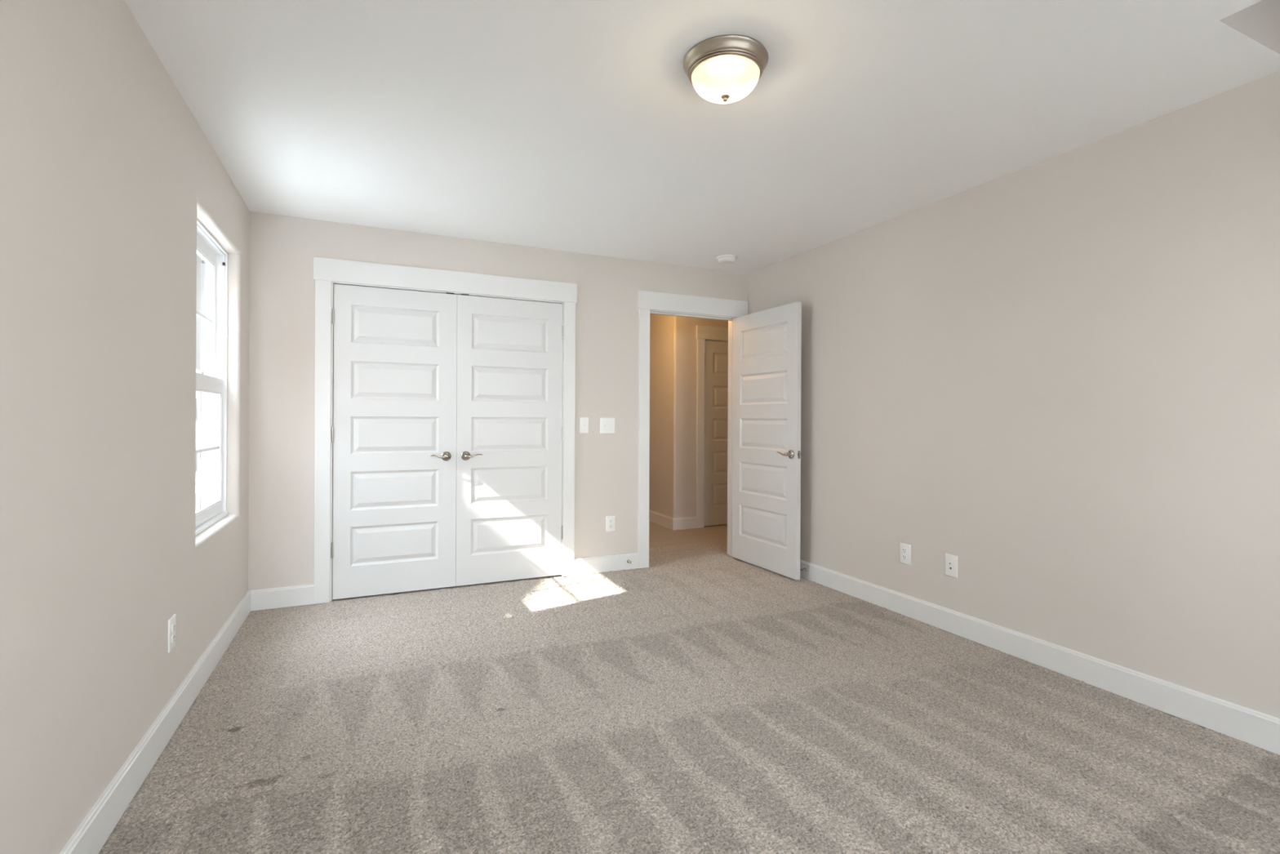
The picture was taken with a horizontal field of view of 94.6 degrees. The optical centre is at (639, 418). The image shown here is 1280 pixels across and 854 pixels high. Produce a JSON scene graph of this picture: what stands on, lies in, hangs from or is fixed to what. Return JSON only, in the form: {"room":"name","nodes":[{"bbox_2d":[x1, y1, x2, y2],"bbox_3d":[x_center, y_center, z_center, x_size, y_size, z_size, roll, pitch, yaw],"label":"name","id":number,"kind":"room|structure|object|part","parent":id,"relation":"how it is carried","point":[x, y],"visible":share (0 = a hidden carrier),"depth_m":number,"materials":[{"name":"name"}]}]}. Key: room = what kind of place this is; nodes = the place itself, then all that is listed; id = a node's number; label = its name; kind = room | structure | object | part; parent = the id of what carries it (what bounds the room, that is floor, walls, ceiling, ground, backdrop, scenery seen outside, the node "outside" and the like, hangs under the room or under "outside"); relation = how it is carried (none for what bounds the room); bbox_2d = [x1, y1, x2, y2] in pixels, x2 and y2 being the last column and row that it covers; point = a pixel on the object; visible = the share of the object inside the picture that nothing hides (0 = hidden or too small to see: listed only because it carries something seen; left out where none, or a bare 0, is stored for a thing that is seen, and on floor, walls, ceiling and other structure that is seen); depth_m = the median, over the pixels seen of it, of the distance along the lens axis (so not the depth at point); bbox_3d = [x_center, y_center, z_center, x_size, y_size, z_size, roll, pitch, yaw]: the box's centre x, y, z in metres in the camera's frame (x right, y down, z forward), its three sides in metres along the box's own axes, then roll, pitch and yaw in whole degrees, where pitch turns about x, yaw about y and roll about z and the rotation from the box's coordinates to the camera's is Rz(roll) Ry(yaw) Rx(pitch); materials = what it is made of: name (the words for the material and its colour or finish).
{"room":"empty bedroom","nodes":[
{"label":"empty bedroom","id":0,"kind":"room"},
{"bbox_2d":[0,0,249,853],"bbox_3d":[-1.360,-0.042,1.143,0.160,2.440,5.565,0,0,-24],"label":"wall","id":1,"kind":"structure","parent":0,"point":[108,174],"depth_m":1.62,"materials":[{"name":"beige paint"}]},
{"bbox_2d":[59,590,250,853],"bbox_3d":[-1.282,1.117,1.173,0.016,0.124,5.350,0,0,-24],"label":"baseboard","id":2,"kind":"structure","parent":1,"relation":"attached to","point":[90,837],"depth_m":1.95,"materials":[{"name":"white wood"}]},
{"bbox_2d":[168,613,176,653],"bbox_3d":[-1.762,0.808,2.226,0.009,0.122,0.078,0,0,-24],"label":"wall outlet","id":3,"kind":"object","parent":1,"relation":"attached to","point":[171,621],"visible":1,"depth_m":2.21,"materials":[{"name":"white plastic"}]},
{"bbox_2d":[171,622,175,631],"bbox_3d":[-1.760,0.788,2.227,0.005,0.028,0.035,0,0,-24],"label":"receptacle","id":4,"kind":"object","parent":3,"relation":"attached to","point":[173,624],"depth_m":2.22,"materials":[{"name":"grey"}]},
{"bbox_2d":[171,633,175,643],"bbox_3d":[-1.760,0.829,2.227,0.005,0.028,0.035,0,0,-24],"label":"receptacle","id":5,"kind":"object","parent":3,"relation":"attached to","point":[173,635],"depth_m":2.22,"materials":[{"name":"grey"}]},
{"bbox_2d":[195,218,227,536],"bbox_3d":[-2.184,-0.196,2.907,0.096,1.476,0.898,0,0,-24],"label":"window","id":6,"kind":"structure","parent":1,"relation":"in","point":[215,384],"depth_m":3.28,"materials":[{"name":"white plastic"}]},
{"bbox_3d":[-2.202,-0.548,2.898,0.028,0.736,0.862,0,0,-24],"label":"sash","id":7,"kind":"part","parent":6,"relation":"part of","materials":[{"name":"white plastic"}]},
{"bbox_3d":[-2.174,0.150,2.912,0.028,0.740,0.862,0,0,-24],"label":"sash","id":8,"kind":"part","parent":6,"relation":"part of","materials":[{"name":"white plastic"}]},
{"bbox_2d":[248,211,747,590],"bbox_3d":[-0.810,-0.040,4.385,3.761,2.440,0.115,0,0,-24],"label":"wall","id":9,"kind":"structure","parent":0,"point":[283,249],"depth_m":3.96,"materials":[{"name":"beige paint"}]},
{"bbox_2d":[250,583,314,610],"bbox_3d":[-2.223,1.112,3.675,0.338,0.124,0.016,0,0,-24],"label":"baseboard","id":10,"kind":"structure","parent":9,"relation":"attached to","point":[298,595],"depth_m":3.67,"materials":[{"name":"white wood"}]},
{"bbox_2d":[331,284,457,599],"bbox_3d":[-1.625,0.150,3.939,0.771,2.030,0.094,0,0,-24],"label":"door","id":11,"kind":"structure","parent":9,"relation":"in","point":[393,428],"depth_m":3.94,"materials":[{"name":"white wood"}]},
{"bbox_3d":[-1.368,0.258,4.014,0.109,0.026,0.019,0,0,-24],"label":"lever","id":12,"kind":"part","parent":11,"relation":"part of","materials":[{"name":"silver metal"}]},
{"bbox_2d":[313,257,577,604],"bbox_3d":[-1.301,0.080,4.150,1.746,2.197,0.138,0,0,-24],"label":"door frame","id":13,"kind":"structure","parent":9,"relation":"attached to","point":[327,272],"depth_m":3.91,"materials":[{"name":"white wood"}]},
{"bbox_3d":[-2.023,0.147,3.762,0.089,2.055,0.018,0,0,-24],"label":"casing","id":14,"kind":"part","parent":13,"relation":"part of","materials":[{"name":"white wood"}]},
{"bbox_3d":[-1.273,-0.948,4.097,1.746,0.142,0.023,0,0,-24],"label":"head casing","id":15,"kind":"part","parent":13,"relation":"part of","materials":[{"name":"white wood"}]},
{"bbox_3d":[-0.534,0.154,4.437,0.089,2.055,0.018,0,0,-24],"label":"casing","id":16,"kind":"part","parent":13,"relation":"part of","materials":[{"name":"white wood"}]},
{"bbox_2d":[455,294,564,586],"bbox_3d":[-0.922,0.153,4.258,0.770,2.030,0.094,0,0,-24],"label":"door","id":17,"kind":"structure","parent":9,"relation":"in","point":[509,428],"depth_m":4.26,"materials":[{"name":"white wood"}]},
{"bbox_3d":[-1.152,0.259,4.112,0.109,0.026,0.019,0,0,-24],"label":"lever","id":18,"kind":"part","parent":17,"relation":"part of","materials":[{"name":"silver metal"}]},
{"bbox_2d":[579,417,588,433],"bbox_3d":[-0.422,0.050,4.487,0.074,0.122,0.019,0,0,-24],"label":"light switch","id":19,"kind":"object","parent":9,"relation":"attached to","point":[584,421],"visible":1,"depth_m":4.49,"materials":[{"name":"white plastic"}]},
{"bbox_2d":[574,551,638,575],"bbox_3d":[-0.256,1.121,4.567,0.533,0.124,0.016,0,0,-24],"label":"baseboard","id":20,"kind":"structure","parent":9,"relation":"attached to","point":[597,564],"depth_m":4.55,"materials":[{"name":"white wood"}]},
{"bbox_2d":[600,417,614,433],"bbox_3d":[-0.247,0.053,4.567,0.122,0.122,0.019,0,0,-24],"label":"light switch","id":21,"kind":"object","parent":9,"relation":"attached to","point":[606,424],"visible":1,"depth_m":4.57,"materials":[{"name":"white plastic"}]},
{"bbox_2d":[605,515,615,532],"bbox_3d":[-0.227,0.817,4.583,0.078,0.122,0.009,0,0,-24],"label":"wall outlet","id":22,"kind":"object","parent":9,"relation":"attached to","point":[610,520],"visible":1,"depth_m":4.58,"materials":[{"name":"white plastic"}]},
{"bbox_2d":[637,290,747,568],"bbox_3d":[0.424,0.087,4.945,1.031,2.197,0.161,0,0,-24],"label":"door frame","id":23,"kind":"structure","parent":9,"relation":"attached to","point":[649,303],"depth_m":4.71,"materials":[{"name":"white wood"}]},
{"bbox_3d":[0.032,0.157,4.694,0.089,2.055,0.018,0,0,-24],"label":"casing","id":24,"kind":"part","parent":23,"relation":"part of","materials":[{"name":"white wood"}]},
{"bbox_3d":[0.457,-0.940,4.882,1.031,0.142,0.023,0,0,-24],"label":"head casing","id":25,"kind":"part","parent":23,"relation":"part of","materials":[{"name":"white wood"}]},
{"bbox_3d":[0.814,0.160,5.195,0.090,2.055,0.018,0,0,-24],"label":"casing","id":26,"kind":"part","parent":23,"relation":"part of","materials":[{"name":"white wood"}]},
{"bbox_2d":[731,302,801,579],"bbox_3d":[0.982,0.161,4.676,0.154,2.030,0.831,0,0,-26],"label":"door","id":27,"kind":"structure","parent":9,"relation":"in","point":[766,344],"depth_m":4.60,"materials":[{"name":"white wood"}]},
{"bbox_2d":[648,314,728,518],"bbox_3d":[1.068,-0.031,7.872,2.578,2.440,2.285,0,0,-24],"label":"wall","id":28,"kind":"structure","parent":0,"point":[673,339],"depth_m":6.40,"materials":[{"name":"beige paint"}]},
{"bbox_2d":[648,510,673,529],"bbox_3d":[-0.118,1.122,7.336,0.016,0.124,2.285,0,0,-24],"label":"baseboard","id":29,"kind":"structure","parent":28,"relation":"attached to","point":[660,519],"depth_m":6.55,"materials":[{"name":"white wood"}]},
{"bbox_2d":[672,516,697,529],"bbox_3d":[0.482,1.124,6.345,0.290,0.124,0.016,0,0,-24],"label":"baseboard","id":30,"kind":"structure","parent":28,"relation":"attached to","point":[688,522],"depth_m":6.34,"materials":[{"name":"white wood"}]},
{"bbox_2d":[696,324,728,528],"bbox_3d":[1.032,0.090,6.652,0.980,2.197,0.138,0,0,-24],"label":"door frame","id":31,"kind":"structure","parent":28,"relation":"attached to","point":[704,333],"depth_m":6.42,"materials":[{"name":"white wood"}]},
{"bbox_3d":[0.659,0.160,6.423,0.089,2.055,0.018,0,0,-24],"label":"casing","id":32,"kind":"part","parent":31,"relation":"part of","materials":[{"name":"white wood"}]},
{"bbox_3d":[1.061,-0.937,6.600,0.980,0.142,0.023,0,0,-24],"label":"head casing","id":33,"kind":"part","parent":31,"relation":"part of","materials":[{"name":"white wood"}]},
{"bbox_2d":[703,340,728,525],"bbox_3d":[1.052,0.162,6.597,0.773,2.030,0.094,0,0,-24],"label":"door","id":34,"kind":"structure","parent":28,"relation":"in","point":[716,353],"depth_m":6.52,"materials":[{"name":"white wood"}]},
{"bbox_2d":[97,520,1279,853],"bbox_3d":[0.785,1.243,4.076,6.220,0.130,8.970,0,0,-24],"label":"floor","id":35,"kind":"structure","parent":0,"point":[701,699],"depth_m":2.18,"materials":[{"name":"carpet"}]},
{"bbox_2d":[124,0,1279,274],"bbox_3d":[0.731,-1.303,4.002,6.400,0.100,9.250,0,0,-24],"label":"ceiling","id":36,"kind":"structure","parent":0,"point":[573,126],"depth_m":2.33,"materials":[{"name":"white paint"}]},
{"bbox_2d":[683,34,768,103],"bbox_3d":[0.300,-1.185,2.074,0.296,0.140,0.296,0,0,-24],"label":"ceiling light","id":37,"kind":"object","parent":36,"relation":"attached to","point":[722,68],"visible":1,"depth_m":1.99,"materials":[{"name":"white glass"}]},
{"bbox_3d":[0.300,-1.170,2.074,0.237,0.078,0.237,0,0,-24],"label":"lamp shade","id":38,"kind":"part","parent":37,"relation":"part of","materials":[{"name":"white glass"}]},
{"bbox_2d":[716,254,737,264],"bbox_3d":[0.675,-1.230,4.584,0.160,0.046,0.160,0,0,-24],"label":"smoke detector","id":39,"kind":"object","parent":36,"relation":"attached to","point":[723,259],"visible":1,"depth_m":4.54,"materials":[{"name":"white plastic"}]},
{"bbox_2d":[747,71,1279,718],"bbox_3d":[2.062,-0.027,2.750,0.120,2.440,5.465,0,0,-24],"label":"wall","id":40,"kind":"structure","parent":0,"point":[1057,377],"depth_m":2.69,"materials":[{"name":"beige paint"}]},
{"bbox_2d":[899,542,911,564],"bbox_3d":[1.609,0.821,3.585,0.009,0.122,0.078,0,0,-24],"label":"wall outlet","id":41,"kind":"object","parent":40,"relation":"attached to","point":[904,548],"visible":1,"depth_m":3.58,"materials":[{"name":"white plastic"}]},
{"bbox_2d":[902,547,906,553],"bbox_3d":[1.607,0.801,3.584,0.005,0.028,0.035,0,0,-24],"label":"receptacle","id":42,"kind":"object","parent":41,"relation":"attached to","point":[904,549],"depth_m":3.58,"materials":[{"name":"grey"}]},
{"bbox_2d":[902,554,906,559],"bbox_3d":[1.607,0.842,3.584,0.005,0.028,0.035,0,0,-24],"label":"receptacle","id":43,"kind":"object","parent":41,"relation":"attached to","point":[904,556],"depth_m":3.58,"materials":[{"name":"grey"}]},
{"bbox_2d":[945,553,957,577],"bbox_3d":[1.736,0.822,3.299,0.015,0.122,0.078,0,0,-24],"label":"cable plate","id":44,"kind":"object","parent":40,"relation":"attached to","point":[951,561],"visible":1,"depth_m":3.29,"materials":[{"name":"white plastic"}]},
{"bbox_2d":[800,559,1279,755],"bbox_3d":[2.019,1.131,2.670,0.016,0.124,5.350,0,0,-24],"label":"baseboard","id":45,"kind":"structure","parent":40,"relation":"attached to","point":[1260,730],"depth_m":2.69,"materials":[{"name":"white wood"}]},
{"bbox_2d":[1219,0,1279,54],"bbox_3d":[2.503,-1.580,1.043,0.741,0.670,2.197,0,0,-24],"label":"wall","id":46,"kind":"structure","parent":0,"point":[1260,21],"depth_m":1.96,"materials":[{"name":"beige paint"}]},
{"label":"outside","id":47,"kind":"structure","parent":0,"visible":0},
{"bbox_3d":[-26.396,4.365,20.177,110.000,0.200,170.000,0,0,-24],"label":"ground","id":48,"kind":"structure","parent":47,"visible":0},
{"bbox_2d":[195,493,205,511],"bbox_3d":[-39.099,4.168,29.788,34.800,0.080,62.000,0,0,-24],"label":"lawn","id":49,"kind":"structure","parent":48,"relation":"on","point":[202,495],"depth_m":30.16,"materials":[{"name":"white"}]},
{"bbox_2d":[195,368,205,493],"bbox_3d":[-29.389,0.262,36.380,8.500,7.980,10.600,0,0,-24],"label":"house","id":50,"kind":"structure","parent":48,"relation":"on","point":[203,394],"depth_m":33.10,"materials":[{"name":"grey"}]},
{"bbox_3d":[-25.067,-0.479,32.789,0.840,1.340,0.010,0,0,-24],"label":"pane","id":51,"kind":"part","parent":50,"relation":"part of","materials":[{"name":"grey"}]},
{"bbox_3d":[-25.079,2.321,32.789,0.840,1.340,0.010,0,0,-24],"label":"pane","id":52,"kind":"part","parent":50,"relation":"part of","materials":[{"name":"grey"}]}
]}

